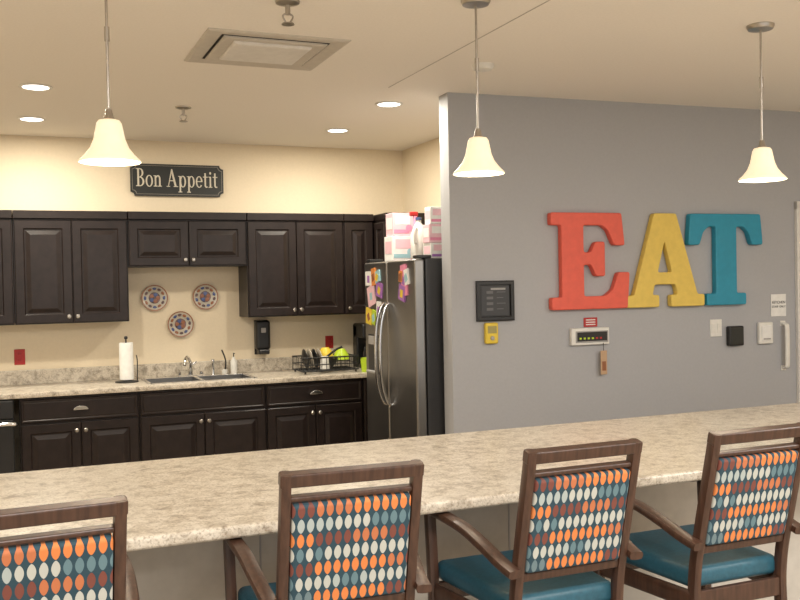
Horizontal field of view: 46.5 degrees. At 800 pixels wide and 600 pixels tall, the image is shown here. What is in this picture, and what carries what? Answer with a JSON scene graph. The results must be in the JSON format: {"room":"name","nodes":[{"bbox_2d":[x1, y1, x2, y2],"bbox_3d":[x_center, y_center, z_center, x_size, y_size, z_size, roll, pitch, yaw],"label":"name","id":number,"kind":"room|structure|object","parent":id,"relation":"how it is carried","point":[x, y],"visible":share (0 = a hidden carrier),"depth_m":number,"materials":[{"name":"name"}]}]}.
{"room":"care facility","nodes":[
{"label":"care facility","id":0,"kind":"room"},
{"bbox_2d":[0,135,402,471],"bbox_3d":[-3.232,0.170,6.828,7.300,2.770,0.110,-2,1,-23],"label":"wall","id":1,"kind":"structure","parent":0,"point":[37,172],"depth_m":7.42,"materials":[{"name":"beige paint"}]},
{"bbox_2d":[0,210,14,324],"bbox_3d":[-3.167,-0.222,6.598,0.782,0.818,0.356,-2,1,-23],"label":"upper cabinet","id":2,"kind":"object","parent":1,"relation":"attached to","point":[7,317],"visible":0.97,"depth_m":6.59,"materials":[{"name":"brown wood"}]},
{"bbox_2d":[14,349,24,364],"bbox_3d":[-2.834,0.425,6.930,0.075,0.115,0.011,-2,1,-23],"label":"electrical outlet","id":3,"kind":"object","parent":1,"relation":"attached to","point":[19,354],"visible":1,"depth_m":6.93,"materials":[{"name":"red plastic"}]},
{"bbox_2d":[12,210,128,324],"bbox_3d":[-2.441,-0.241,6.901,0.788,0.818,0.356,-2,1,-23],"label":"upper cabinet","id":4,"kind":"object","parent":1,"relation":"attached to","point":[70,266],"visible":1,"depth_m":6.76,"materials":[{"name":"brown wood"}]},
{"bbox_2d":[141,285,167,310],"bbox_3d":[-1.926,-0.016,7.297,0.204,0.204,0.024,-2,1,-23],"label":"decorative plate","id":5,"kind":"object","parent":1,"relation":"attached to","point":[154,297],"visible":1,"depth_m":7.30,"materials":[{"name":"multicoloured ceramic"}]},
{"bbox_2d":[130,163,223,196],"bbox_3d":[-1.760,-0.946,7.360,0.724,0.250,0.020,-2,1,-23],"label":"sign","id":6,"kind":"object","parent":1,"relation":"attached to","point":[145,179],"visible":0.99,"depth_m":7.35,"materials":[{"name":"black wood"}]},
{"bbox_2d":[0,355,353,385],"bbox_3d":[-1.696,0.547,7.401,3.797,0.107,0.022,-2,1,-23],"label":"backsplash","id":7,"kind":"structure","parent":1,"relation":"attached to","point":[58,375],"depth_m":7.26,"materials":[{"name":"stone"}]},
{"bbox_2d":[168,311,193,336],"bbox_3d":[-1.741,0.191,7.376,0.204,0.204,0.024,-2,1,-23],"label":"decorative plate","id":8,"kind":"object","parent":1,"relation":"attached to","point":[180,323],"visible":1,"depth_m":7.38,"materials":[{"name":"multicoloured ceramic"}]},
{"bbox_2d":[127,211,246,267],"bbox_3d":[-1.666,-0.465,7.224,0.896,0.413,0.356,-2,1,-23],"label":"upper cabinet","id":9,"kind":"object","parent":1,"relation":"attached to","point":[154,239],"visible":0.98,"depth_m":7.08,"materials":[{"name":"brown wood"}]},
{"bbox_2d":[193,284,217,309],"bbox_3d":[-1.560,-0.026,7.450,0.204,0.204,0.024,-2,1,-23],"label":"decorative plate","id":10,"kind":"object","parent":1,"relation":"attached to","point":[205,296],"visible":1,"depth_m":7.45,"materials":[{"name":"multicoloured ceramic"}]},
{"bbox_2d":[254,320,269,354],"bbox_3d":[-1.122,0.305,7.586,0.120,0.280,0.120,-2,1,-23],"label":"soap dispenser","id":11,"kind":"object","parent":1,"relation":"attached to","point":[261,327],"visible":1,"depth_m":7.55,"materials":[{"name":"black plastic"}]},
{"bbox_2d":[238,213,343,316],"bbox_3d":[-0.879,-0.283,7.554,0.798,0.818,0.356,-2,1,-23],"label":"upper cabinet","id":12,"kind":"object","parent":1,"relation":"attached to","point":[294,267],"visible":1,"depth_m":7.41,"materials":[{"name":"brown wood"}]},
{"bbox_2d":[325,336,332,347],"bbox_3d":[-0.597,0.355,7.866,0.070,0.105,0.011,-2,1,-23],"label":"electrical outlet","id":13,"kind":"object","parent":1,"relation":"attached to","point":[328,339],"visible":0.99,"depth_m":7.86,"materials":[{"name":"red plastic"}]},
{"bbox_2d":[342,214,372,313],"bbox_3d":[-0.390,-0.296,7.759,0.260,0.818,0.356,-2,1,-23],"label":"upper cabinet","id":14,"kind":"object","parent":1,"relation":"attached to","point":[357,228],"visible":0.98,"depth_m":7.61,"materials":[{"name":"brown wood"}]},
{"bbox_2d":[0,0,799,150],"bbox_3d":[0.279,-1.246,2.817,10.750,0.050,10.200,-2,1,-23],"label":"ceiling","id":15,"kind":"structure","parent":0,"point":[670,52],"depth_m":4.92,"materials":[{"name":"paint"}]},
{"bbox_2d":[17,116,45,121],"bbox_3d":[-2.482,-1.218,6.269,0.184,0.006,0.184,-2,1,-23],"label":"recessed light","id":16,"kind":"object","parent":15,"relation":"in","point":[26,118],"visible":1,"depth_m":6.27,"materials":[{"name":"white plastic"}]},
{"bbox_2d":[18,83,52,90],"bbox_3d":[-2.073,-1.210,5.292,0.184,0.006,0.184,-2,1,-23],"label":"recessed light","id":17,"kind":"object","parent":15,"relation":"in","point":[27,86],"visible":1,"depth_m":5.29,"materials":[{"name":"white plastic"}]},
{"bbox_2d":[78,0,141,165],"bbox_3d":[-1.032,-0.844,3.280,0.216,0.717,0.216,-2,1,-23],"label":"pendant light","id":18,"kind":"object","parent":15,"relation":"hanging from","point":[109,146],"visible":1,"depth_m":3.25,"materials":[{"name":"white glass"}]},
{"bbox_2d":[175,105,190,121],"bbox_3d":[-1.390,-1.191,5.968,0.103,0.094,0.103,-2,1,-23],"label":"sprinkler","id":19,"kind":"object","parent":15,"relation":"attached to","point":[183,108],"visible":1,"depth_m":5.96,"materials":[{"name":"silver metal"}]},
{"bbox_2d":[184,27,350,70],"bbox_3d":[-0.668,-1.219,4.589,0.680,0.023,0.640,-2,1,-23],"label":"ceiling air vent","id":20,"kind":"object","parent":15,"relation":"attached to","point":[216,45],"depth_m":4.51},
{"bbox_2d":[275,0,299,26],"bbox_3d":[-0.460,-1.175,3.810,0.103,0.094,0.103,-2,1,-23],"label":"sprinkler","id":21,"kind":"object","parent":15,"relation":"attached to","point":[287,4],"visible":1,"depth_m":3.80,"materials":[{"name":"silver metal"}]},
{"bbox_2d":[325,128,349,132],"bbox_3d":[-0.468,-1.269,6.971,0.184,0.006,0.184,-2,1,-23],"label":"recessed light","id":22,"kind":"object","parent":15,"relation":"in","point":[333,130],"visible":1,"depth_m":6.96,"materials":[{"name":"white plastic"}]},
{"bbox_2d":[375,101,402,106],"bbox_3d":[-0.071,-1.262,5.999,0.184,0.006,0.184,-2,1,-23],"label":"recessed light","id":23,"kind":"object","parent":15,"relation":"in","point":[384,103],"visible":1,"depth_m":6.00,"materials":[{"name":"white plastic"}]},
{"bbox_2d":[388,0,549,87],"bbox_3d":[0.417,-1.248,4.344,0.005,0.003,2.510,-2,1,-23],"label":"trim","id":24,"kind":"structure","parent":15,"relation":"attached to","point":[548,0],"depth_m":4.48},
{"bbox_2d":[453,0,504,176],"bbox_3d":[0.319,-0.880,3.845,0.216,0.717,0.216,-2,1,-23],"label":"pendant light","id":25,"kind":"object","parent":15,"relation":"hanging from","point":[478,161],"visible":1,"depth_m":3.81,"materials":[{"name":"white glass"}]},
{"bbox_2d":[471,62,493,71],"bbox_3d":[0.443,-1.241,4.978,0.120,0.036,0.120,-2,1,-23],"label":"smoke detector","id":26,"kind":"object","parent":15,"relation":"attached to","point":[483,66],"visible":0.91,"depth_m":4.94,"materials":[{"name":"white plastic"}]},
{"bbox_2d":[738,22,787,182],"bbox_3d":[1.677,-0.915,4.316,0.216,0.717,0.216,-2,1,-23],"label":"pendant light","id":27,"kind":"object","parent":15,"relation":"hanging from","point":[762,167],"visible":1,"depth_m":4.28,"materials":[{"name":"white glass"}]},
{"bbox_2d":[402,137,440,212],"bbox_3d":[0.528,0.090,7.128,0.110,2.770,2.240,-2,1,-23],"label":"wall","id":28,"kind":"structure","parent":0,"point":[420,163],"depth_m":7.74,"materials":[{"name":"beige paint"}]},
{"bbox_2d":[372,213,424,262],"bbox_3d":[-0.042,-0.302,7.800,0.397,0.815,0.547,-2,1,-23],"label":"upper cabinet","id":29,"kind":"object","parent":28,"relation":"attached to","point":[379,220],"visible":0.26,"depth_m":7.59,"materials":[{"name":"black wood"}]},
{"bbox_2d":[439,92,799,433],"bbox_3d":[2.268,0.066,6.473,4.200,2.770,0.140,-1,1,-20],"label":"wall","id":30,"kind":"structure","parent":0,"point":[636,161],"depth_m":6.06,"materials":[{"name":"paint"}]},
{"bbox_2d":[484,323,497,343],"bbox_3d":[0.567,0.206,5.761,0.086,0.130,0.044,-1,1,-20],"label":"alarm box","id":31,"kind":"object","parent":30,"relation":"attached to","point":[490,329],"visible":1,"depth_m":5.75,"materials":[{"name":"plastic"}]},
{"bbox_2d":[475,280,514,321],"bbox_3d":[0.592,0.005,5.779,0.255,0.250,0.025,-1,1,-20],"label":"framed notice","id":32,"kind":"object","parent":30,"relation":"attached to","point":[494,299],"visible":1,"depth_m":5.78,"materials":[{"name":"black plastic"}]},
{"bbox_2d":[481,286,508,315],"bbox_3d":[0.592,0.005,5.779,0.190,0.180,0.002,-1,1,-20],"label":"print","id":33,"kind":"object","parent":32,"relation":"attached to","point":[496,293],"depth_m":5.78},
{"bbox_2d":[547,212,629,309],"bbox_3d":[1.218,-0.251,5.989,0.577,0.620,0.049,-1,1,-20],"label":"decorative piece","id":34,"kind":"object","parent":30,"relation":"attached to","point":[572,258],"visible":1,"depth_m":5.94,"materials":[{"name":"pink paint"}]},
{"bbox_2d":[569,327,608,345],"bbox_3d":[1.224,0.234,6.003,0.280,0.110,0.037,-1,1,-20],"label":"panel","id":35,"kind":"object","parent":30,"relation":"attached to","point":[594,335],"visible":1,"depth_m":5.99,"materials":[{"name":"white plastic"}]},
{"bbox_2d":[600,343,606,374],"bbox_3d":[1.319,0.379,6.018,0.048,0.205,0.008,-1,1,-20],"label":"tag","id":36,"kind":"object","parent":35,"relation":"hanging from","point":[603,354],"visible":1,"depth_m":6.02,"materials":[{"name":"brown plastic"}]},
{"bbox_2d":[583,317,596,326],"bbox_3d":[1.233,0.143,6.022,0.100,0.060,0.006,-1,1,-20],"label":"warning label","id":37,"kind":"object","parent":30,"relation":"attached to","point":[592,321],"visible":1,"depth_m":6.02,"materials":[{"name":"plastic"}]},
{"bbox_2d":[627,213,704,307],"bbox_3d":[1.755,-0.265,6.183,0.610,0.620,0.049,-1,1,-20],"label":"decorative piece","id":38,"kind":"object","parent":30,"relation":"attached to","point":[663,232],"visible":1,"depth_m":6.16,"materials":[{"name":"yellow paint"}]},
{"bbox_2d":[710,319,721,336],"bbox_3d":[2.161,0.192,6.352,0.095,0.118,0.014,-1,1,-20],"label":"light switch","id":39,"kind":"object","parent":30,"relation":"attached to","point":[715,324],"visible":1,"depth_m":6.35,"materials":[{"name":"white plastic"}]},
{"bbox_2d":[684,214,761,304],"bbox_3d":[2.213,-0.277,6.348,0.615,0.620,0.049,-1,1,-20],"label":"decorative piece","id":40,"kind":"object","parent":30,"relation":"attached to","point":[723,226],"visible":1,"depth_m":6.32,"materials":[{"name":"teal paint"}]},
{"bbox_2d":[726,326,743,345],"bbox_3d":[2.303,0.246,6.389,0.124,0.136,0.043,-1,1,-20],"label":"card reader","id":41,"kind":"object","parent":30,"relation":"attached to","point":[734,335],"visible":1,"depth_m":6.37,"materials":[{"name":"plastic"}]},
{"bbox_2d":[757,322,772,343],"bbox_3d":[2.547,0.230,6.480,0.120,0.150,0.037,-1,1,-20],"label":"thermostat","id":42,"kind":"object","parent":30,"relation":"attached to","point":[764,329],"visible":1,"depth_m":6.46,"materials":[{"name":"plastic"}]},
{"bbox_2d":[771,294,785,316],"bbox_3d":[2.660,0.037,6.535,0.130,0.156,0.007,-1,1,-20],"label":"sign","id":43,"kind":"object","parent":30,"relation":"attached to","point":[778,301],"visible":1,"depth_m":6.53,"materials":[{"name":"white paper"}]},
{"bbox_2d":[780,321,789,369],"bbox_3d":[2.707,0.321,6.529,0.044,0.350,0.054,-1,1,-20],"label":"door pull","id":44,"kind":"object","parent":30,"relation":"attached to","point":[782,323],"visible":1,"depth_m":6.51,"materials":[{"name":"plastic"}]},
{"bbox_2d":[794,202,799,402],"bbox_3d":[2.840,0.372,6.591,0.060,2.130,0.030,-1,1,-20],"label":"frame","id":45,"kind":"object","parent":30,"relation":"attached to","point":[796,211],"visible":0.73,"depth_m":6.57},
{"bbox_2d":[794,201,799,208],"bbox_3d":[3.251,-0.679,6.731,0.980,0.060,0.030,-1,1,-20],"label":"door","id":46,"kind":"structure","parent":30,"relation":"in","point":[798,202],"depth_m":6.56,"materials":[{"name":"white"}]},
{"bbox_3d":[0.335,1.573,2.863,10.750,0.050,10.200,-2,1,-23],"label":"floor","id":47,"kind":"structure","parent":0,"visible":0},
{"bbox_2d":[0,399,18,473],"bbox_3d":[-2.994,1.120,6.461,0.646,0.872,0.685,-2,1,-23],"label":"dishwasher","id":48,"kind":"object","parent":47,"relation":"on","point":[7,424],"visible":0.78,"depth_m":6.30,"materials":[{"name":"black metal"}]},
{"bbox_2d":[0,495,139,599],"bbox_3d":[-0.908,1.016,2.301,0.532,1.138,0.630,-2,1,-26],"label":"bar chair","id":49,"kind":"object","parent":47,"relation":"on","point":[81,563],"visible":1,"depth_m":2.06,"materials":[{"name":"multicoloured fabric"}]},
{"bbox_2d":[19,392,139,471],"bbox_3d":[-2.343,1.101,6.792,0.793,0.874,0.650,-2,1,-23],"label":"base cabinet","id":50,"kind":"object","parent":47,"relation":"on","point":[57,432],"visible":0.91,"depth_m":6.51,"materials":[{"name":"brown wood"}]},
{"bbox_2d":[138,384,266,460],"bbox_3d":[-1.547,1.080,7.125,0.926,0.874,0.650,-2,1,-23],"label":"base cabinet","id":51,"kind":"object","parent":47,"relation":"on","point":[190,422],"visible":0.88,"depth_m":6.84,"materials":[{"name":"brown wood"}]},
{"bbox_2d":[0,355,366,399],"bbox_3d":[-1.575,0.569,7.116,3.798,0.145,0.642,-2,1,-23],"label":"countertop","id":52,"kind":"structure","parent":51,"relation":"on","point":[18,384],"depth_m":7.06,"materials":[{"name":"stone"}]},
{"bbox_2d":[115,336,138,382],"bbox_3d":[-2.046,0.441,6.952,0.170,0.346,0.170,-2,1,-23],"label":"paper towel holder","id":53,"kind":"object","parent":52,"relation":"on","point":[126,365],"visible":1,"depth_m":6.91,"materials":[{"name":"white paper"}]},
{"bbox_2d":[176,356,204,376],"bbox_3d":[-1.626,0.517,7.263,0.220,0.168,0.198,-2,1,-23],"label":"kitchen faucet","id":54,"kind":"object","parent":52,"relation":"on","point":[190,369],"visible":1,"depth_m":7.31,"materials":[{"name":"silver metal"}]},
{"bbox_2d":[141,373,256,383],"bbox_3d":[-1.533,0.692,7.104,0.810,0.190,0.410,-2,1,-23],"label":"sink","id":55,"kind":"object","parent":52,"relation":"in","point":[239,375],"visible":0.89,"depth_m":7.21,"materials":[{"name":"silver metal"}]},
{"bbox_2d":[146,377,198,382],"bbox_3d":[-1.713,0.698,7.029,0.366,0.187,0.356,-2,1,-23],"label":"basin","id":56,"kind":"object","parent":55,"relation":"in","point":[168,379],"depth_m":7.17,"materials":[{"name":"silver metal"}]},
{"bbox_2d":[197,374,249,379],"bbox_3d":[-1.353,0.688,7.179,0.366,0.187,0.356,-2,1,-23],"label":"basin","id":57,"kind":"object","parent":55,"relation":"in","point":[222,376],"depth_m":7.32,"materials":[{"name":"silver metal"}]},
{"bbox_2d":[211,359,214,374],"bbox_3d":[-1.489,0.533,7.403,0.034,0.125,0.034,-2,1,-23],"label":"sprayer","id":58,"kind":"object","parent":52,"relation":"on","point":[212,360],"visible":0.99,"depth_m":7.39,"materials":[{"name":"silver metal"}]},
{"bbox_2d":[221,350,227,373],"bbox_3d":[-1.402,0.492,7.423,0.050,0.194,0.048,-2,1,-23],"label":"dish brush","id":59,"kind":"object","parent":52,"relation":"on","point":[224,371],"visible":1,"depth_m":7.41,"materials":[{"name":"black plastic"}]},
{"bbox_2d":[230,353,236,373],"bbox_3d":[-1.337,0.507,7.475,0.056,0.168,0.062,-1,1,16],"label":"soap bottle","id":60,"kind":"object","parent":52,"relation":"on","point":[233,363],"visible":1,"depth_m":7.46,"materials":[{"name":"white plastic"}]},
{"bbox_2d":[292,346,358,374],"bbox_3d":[-0.602,0.472,7.481,0.466,0.208,0.310,-2,1,-23],"label":"dish rack","id":61,"kind":"object","parent":52,"relation":"on","point":[324,358],"visible":1,"depth_m":7.44,"materials":[{"name":"black plastic"}]},
{"bbox_2d":[353,323,365,367],"bbox_3d":[-0.260,0.379,7.824,0.200,0.370,0.252,-2,1,-23],"label":"coffee maker","id":62,"kind":"object","parent":52,"relation":"on","point":[359,329],"visible":0.33,"depth_m":7.82,"materials":[{"name":"black plastic"}]},
{"bbox_2d":[360,359,366,371],"bbox_3d":[-0.270,0.521,7.412,0.086,0.100,0.111,-1,1,-13],"label":"plastic cup","id":63,"kind":"object","parent":52,"relation":"on","point":[363,361],"visible":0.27,"depth_m":7.39,"materials":[{"name":"plastic"}]},
{"bbox_2d":[265,378,362,449],"bbox_3d":[-0.758,1.058,7.455,0.776,0.874,0.650,-2,1,-23],"label":"base cabinet","id":64,"kind":"object","parent":47,"relation":"on","point":[322,412],"visible":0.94,"depth_m":7.17,"materials":[{"name":"brown wood"}]},
{"bbox_2d":[223,459,431,599],"bbox_3d":[-0.208,0.996,2.694,0.532,1.138,0.630,-1,1,-19],"label":"bar chair","id":65,"kind":"object","parent":47,"relation":"on","point":[356,543],"visible":0.92,"depth_m":2.43,"materials":[{"name":"multicoloured fabric"}]},
{"bbox_2d":[238,582,275,599],"bbox_3d":[-0.225,0.912,2.736,0.436,0.066,0.455,-1,1,-19],"label":"seat cushion","id":66,"kind":"object","parent":65,"relation":"on","point":[245,592],"depth_m":2.82,"materials":[{"name":"teal leather"}]},
{"bbox_2d":[362,378,367,440],"bbox_3d":[-0.112,1.041,7.739,0.630,0.874,0.620,-2,1,-23],"label":"base cabinet","id":67,"kind":"object","parent":47,"relation":"on","point":[364,380],"visible":0.07,"depth_m":7.34,"materials":[{"name":"brown wood"}]},
{"bbox_2d":[0,403,799,599],"bbox_3d":[0.427,1.075,3.713,6.800,0.914,1.195,-2,1,-23],"label":"countertop","id":68,"kind":"structure","parent":47,"relation":"on","point":[181,511],"depth_m":3.40,"materials":[{"name":"stone"}]},
{"bbox_2d":[364,255,444,440],"bbox_3d":[0.287,0.590,6.359,0.932,1.765,0.896,-2,1,-23],"label":"refrigerator","id":69,"kind":"object","parent":47,"relation":"on","point":[404,298],"visible":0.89,"depth_m":5.95,"materials":[{"name":"silver metal"}]},
{"bbox_2d":[364,261,390,440],"bbox_3d":[-0.164,0.565,6.425,0.152,1.650,0.425,-2,1,-23],"label":"freezer","id":70,"kind":"object","parent":69,"relation":"in","point":[376,273],"depth_m":6.39,"materials":[{"name":"silver metal"}]},
{"bbox_2d":[384,236,410,260],"bbox_3d":[0.003,-0.356,6.475,0.181,0.171,0.152,-2,1,-23],"label":"carton","id":71,"kind":"object","parent":69,"relation":"on","point":[396,247],"visible":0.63,"depth_m":6.40,"materials":[{"name":"cardboard"}]},
{"bbox_2d":[386,213,412,236],"bbox_3d":[-0.001,-0.522,6.472,0.161,0.159,0.132,-2,1,-23],"label":"carton","id":72,"kind":"object","parent":71,"relation":"on","point":[397,224],"visible":0.82,"depth_m":6.42,"materials":[{"name":"cardboard"}]},
{"bbox_2d":[379,259,426,438],"bbox_3d":[0.010,0.568,6.009,0.152,1.650,0.465,-2,1,-23],"label":"fridge","id":73,"kind":"object","parent":69,"relation":"in","point":[405,308],"depth_m":5.94,"materials":[{"name":"silver metal"}]},
{"bbox_2d":[409,212,417,249],"bbox_3d":[0.104,-0.435,6.328,0.077,0.330,0.074,-2,1,-23],"label":"spray bottle","id":74,"kind":"object","parent":69,"relation":"on","point":[414,214],"visible":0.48,"depth_m":6.31,"materials":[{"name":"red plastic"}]},
{"bbox_2d":[410,217,424,258],"bbox_3d":[0.124,-0.411,6.224,0.120,0.285,0.120,-2,1,-23],"label":"plastic jug","id":75,"kind":"object","parent":69,"relation":"on","point":[416,237],"visible":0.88,"depth_m":6.18,"materials":[{"name":"white plastic"}]},
{"bbox_2d":[423,243,441,257],"bbox_3d":[0.244,-0.318,6.018,0.151,0.101,0.122,-2,1,-23],"label":"carton","id":76,"kind":"object","parent":69,"relation":"on","point":[433,249],"visible":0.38,"depth_m":5.95,"materials":[{"name":"cardboard"}]},
{"bbox_2d":[423,224,441,242],"bbox_3d":[0.234,-0.429,6.013,0.146,0.119,0.102,-2,1,-23],"label":"carton","id":77,"kind":"object","parent":76,"relation":"on","point":[431,232],"visible":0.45,"depth_m":5.96,"materials":[{"name":"pink cardboard"}]},
{"bbox_2d":[425,207,440,224],"bbox_3d":[0.239,-0.544,6.008,0.136,0.109,0.092,-2,1,-23],"label":"carton","id":78,"kind":"object","parent":77,"relation":"on","point":[432,214],"visible":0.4,"depth_m":5.96,"materials":[{"name":"cardboard"}]},
{"bbox_2d":[424,438,642,599],"bbox_3d":[0.424,0.979,2.941,0.532,1.138,0.630,-2,1,-23],"label":"bar chair","id":79,"kind":"object","parent":47,"relation":"on","point":[573,522],"visible":0.88,"depth_m":2.71,"materials":[{"name":"multicoloured fabric"}]},
{"bbox_2d":[438,550,610,599],"bbox_3d":[0.405,0.895,2.982,0.436,0.066,0.455,-2,1,-23],"label":"seat cushion","id":80,"kind":"object","parent":79,"relation":"on","point":[474,575],"depth_m":2.86,"materials":[{"name":"teal leather"}]},
{"bbox_2d":[593,422,799,599],"bbox_3d":[1.020,0.963,3.182,0.532,1.138,0.630,-2,1,-23],"label":"bar chair","id":81,"kind":"object","parent":47,"relation":"on","point":[747,496],"visible":0.77,"depth_m":2.96,"materials":[{"name":"multicoloured fabric"}]},
{"bbox_2d":[626,524,774,585],"bbox_3d":[1.001,0.879,3.222,0.436,0.066,0.455,-2,1,-23],"label":"seat cushion","id":82,"kind":"object","parent":81,"relation":"on","point":[665,556],"depth_m":3.07,"materials":[{"name":"teal leather"}]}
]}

